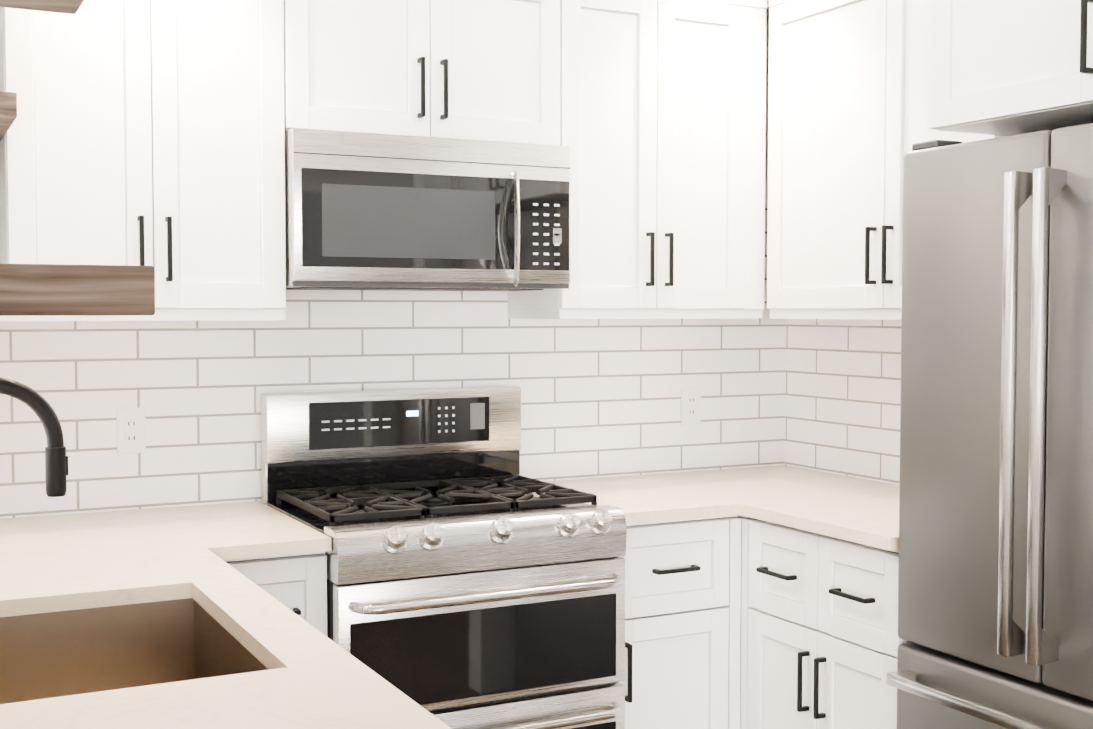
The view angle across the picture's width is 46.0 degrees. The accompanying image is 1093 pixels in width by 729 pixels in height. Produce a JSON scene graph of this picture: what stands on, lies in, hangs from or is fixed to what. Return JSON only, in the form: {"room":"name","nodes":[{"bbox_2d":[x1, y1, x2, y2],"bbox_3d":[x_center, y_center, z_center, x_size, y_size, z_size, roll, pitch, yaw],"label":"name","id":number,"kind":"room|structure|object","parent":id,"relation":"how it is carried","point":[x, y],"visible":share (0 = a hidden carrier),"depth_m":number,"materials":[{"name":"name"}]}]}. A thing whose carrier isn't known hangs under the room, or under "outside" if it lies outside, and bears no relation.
{"room":"kitchen","nodes":[
{"label":"kitchen","id":0,"kind":"room"},
{"bbox_2d":[765,4,769,193],"bbox_3d":[-0.404,0.056,3.752,2.957,2.435,0.120,-1,3,-27],"label":"wall","id":1,"kind":"structure","parent":0,"point":[767,100],"depth_m":4.23,"materials":[{"name":"white paint"}]},
{"bbox_2d":[0,0,291,315],"bbox_3d":[-0.998,-0.636,3.147,0.632,1.000,0.342,-1,3,-27],"label":"upper cabinet","id":2,"kind":"object","parent":1,"relation":"attached to","point":[145,132],"depth_m":3.01,"materials":[{"name":"white wood"}]},
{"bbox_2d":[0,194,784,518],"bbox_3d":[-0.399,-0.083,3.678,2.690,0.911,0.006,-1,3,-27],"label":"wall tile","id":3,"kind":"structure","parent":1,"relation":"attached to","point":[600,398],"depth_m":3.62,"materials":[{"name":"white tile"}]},
{"bbox_2d":[116,407,145,453],"bbox_3d":[-1.075,0.172,3.331,0.072,0.118,0.009,-1,3,-27],"label":"electrical outlet","id":4,"kind":"object","parent":3,"relation":"attached to","point":[131,430],"visible":1,"depth_m":3.33,"materials":[{"name":"white plastic"}]},
{"bbox_2d":[681,387,699,424],"bbox_3d":[0.463,0.133,4.122,0.072,0.118,0.009,-1,3,-27],"label":"electrical outlet","id":5,"kind":"object","parent":3,"relation":"attached to","point":[690,405],"visible":1,"depth_m":4.12,"materials":[{"name":"white plastic"}]},
{"bbox_2d":[292,0,567,145],"bbox_3d":[-0.377,-0.870,3.457,0.760,0.559,0.342,-1,3,-27],"label":"upper cabinet","id":6,"kind":"object","parent":1,"relation":"attached to","point":[488,70],"depth_m":3.31,"materials":[{"name":"white wood"}]},
{"bbox_2d":[285,128,569,290],"bbox_3d":[-0.349,-0.392,3.423,0.758,0.385,0.460,-1,3,-27],"label":"microwave","id":7,"kind":"object","parent":6,"relation":"attached to","point":[371,211],"visible":1,"depth_m":3.26,"materials":[{"name":"silver metal"}]},
{"bbox_2d":[508,0,766,315],"bbox_3d":[0.267,-0.664,3.798,0.684,1.000,0.342,-1,3,-27],"label":"upper cabinet","id":8,"kind":"object","parent":1,"relation":"attached to","point":[667,98],"depth_m":3.65,"materials":[{"name":"white wood"}]},
{"bbox_3d":[1.087,1.454,0.121,10.000,0.050,8.200,-1,3,-27],"label":"floor","id":9,"kind":"structure","parent":0,"visible":0},
{"bbox_2d":[224,552,326,635],"bbox_3d":[-0.766,0.858,3.157,0.300,0.882,0.632,-1,3,-27],"label":"base cabinet","id":10,"kind":"object","parent":9,"relation":"on","point":[296,584],"visible":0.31,"depth_m":2.93,"materials":[{"name":"white wood"}]},
{"bbox_2d":[261,386,626,728],"bbox_3d":[-0.271,0.688,3.347,0.755,1.207,0.729,-1,3,-27],"label":"range","id":11,"kind":"object","parent":9,"relation":"on","point":[475,579],"visible":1,"depth_m":3.17,"materials":[{"name":"grey metal"}]},
{"bbox_2d":[619,515,740,728],"bbox_3d":[0.221,0.836,3.664,0.399,0.882,0.632,-1,3,-27],"label":"base cabinet","id":12,"kind":"object","parent":9,"relation":"on","point":[682,616],"visible":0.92,"depth_m":3.42,"materials":[{"name":"white wood"}]},
{"bbox_2d":[737,515,911,728],"bbox_3d":[0.789,0.837,3.634,0.647,0.882,1.216,-1,3,-27],"label":"base cabinet","id":13,"kind":"object","parent":9,"relation":"on","point":[821,641],"visible":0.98,"depth_m":3.21,"materials":[{"name":"white wood"}]},
{"bbox_2d":[886,123,1092,728],"bbox_3d":[1.246,0.418,2.651,0.684,1.805,0.892,-1,3,-27],"label":"fridge","id":14,"kind":"object","parent":9,"relation":"on","point":[995,596],"visible":1,"depth_m":2.64,"materials":[{"name":"grey metal"}]},
{"bbox_3d":[-1.076,0.133,1.934,0.096,2.435,2.500,-1,3,-27],"label":"wall","id":15,"kind":"structure","parent":0,"visible":0},
{"bbox_2d":[0,91,16,140],"bbox_3d":[-1.322,-0.527,2.798,0.260,0.050,0.670,-1,3,-27],"label":"shelf","id":16,"kind":"object","parent":15,"relation":"attached to","point":[8,108],"visible":1,"depth_m":2.56,"materials":[{"name":"brown wood"}]},
{"bbox_2d":[0,0,83,13],"bbox_3d":[-0.638,-0.495,1.469,0.260,0.050,0.560,-1,3,-27],"label":"shelf","id":17,"kind":"object","parent":15,"relation":"attached to","point":[66,6],"visible":1,"depth_m":1.72,"materials":[{"name":"brown wood"}]},
{"bbox_2d":[0,264,154,315],"bbox_3d":[-0.638,-0.083,1.486,0.260,0.050,0.560,-1,3,-27],"label":"shelf","id":18,"kind":"object","parent":15,"relation":"attached to","point":[67,290],"visible":1,"depth_m":1.26,"materials":[{"name":"brown wood"}]},
{"bbox_3d":[1.377,0.073,3.348,0.160,2.435,2.230,-1,3,-27],"label":"wall","id":19,"kind":"structure","parent":0,"visible":0},
{"bbox_2d":[784,319,900,484],"bbox_3d":[0.955,0.084,3.988,0.006,0.551,0.694,-1,3,-27],"label":"wall tiles","id":20,"kind":"structure","parent":19,"relation":"attached to","point":[842,385],"depth_m":4.03,"materials":[{"name":"white tile"}]},
{"bbox_2d":[767,0,1004,319],"bbox_3d":[0.989,-0.636,3.471,0.374,1.027,0.874,-1,3,-27],"label":"upper cabinet","id":21,"kind":"object","parent":19,"relation":"attached to","point":[848,116],"visible":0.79,"depth_m":3.51,"materials":[{"name":"white wood"}]},
{"bbox_2d":[928,0,1092,135],"bbox_3d":[1.308,-0.810,2.565,0.629,0.601,0.963,-1,3,-27],"label":"upper cabinet","id":22,"kind":"object","parent":19,"relation":"attached to","point":[1006,67],"visible":0.98,"depth_m":2.67,"materials":[{"name":"white wood"}]},
{"bbox_3d":[-0.774,0.898,2.193,0.645,0.882,2.243,-1,3,-27],"label":"base cabinet","id":23,"kind":"object","parent":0,"visible":0},
{"bbox_2d":[0,508,451,728],"bbox_3d":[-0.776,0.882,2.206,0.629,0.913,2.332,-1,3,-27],"label":"countertop","id":24,"kind":"structure","parent":23,"relation":"on","point":[312,677],"depth_m":2.10,"materials":[{"name":"stone"}]},
{"bbox_2d":[0,377,67,496],"bbox_3d":[-0.862,0.226,1.980,0.239,0.416,0.058,-1,3,-27],"label":"faucet","id":25,"kind":"object","parent":24,"relation":"on","point":[56,459],"visible":1,"depth_m":2.01,"materials":[{"name":"black metal"}]},
{"bbox_2d":[0,598,268,703],"bbox_3d":[-0.706,0.583,2.073,0.464,0.241,0.713,-1,3,-27],"label":"undermount sink","id":26,"kind":"object","parent":24,"relation":"in","point":[64,653],"visible":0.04,"depth_m":2.37,"materials":[{"name":"brown metal"}]},
{"bbox_2d":[152,501,330,557],"bbox_3d":[-0.756,0.400,3.141,0.279,0.030,0.652,-1,3,-27],"label":"countertop","id":27,"kind":"structure","parent":23,"relation":"on","point":[255,529],"depth_m":3.05,"materials":[{"name":"stone"}]},
{"bbox_2d":[544,475,735,524],"bbox_3d":[0.206,0.379,3.645,0.369,0.030,0.637,-1,3,-27],"label":"countertop","id":28,"kind":"structure","parent":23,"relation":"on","point":[641,499],"depth_m":3.54,"materials":[{"name":"stone"}]},
{"bbox_2d":[636,465,898,550],"bbox_3d":[0.787,0.380,3.616,0.640,0.030,1.220,-1,3,-27],"label":"countertop","id":29,"kind":"structure","parent":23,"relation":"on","point":[853,509],"depth_m":3.54,"materials":[{"name":"stone"}]}
]}

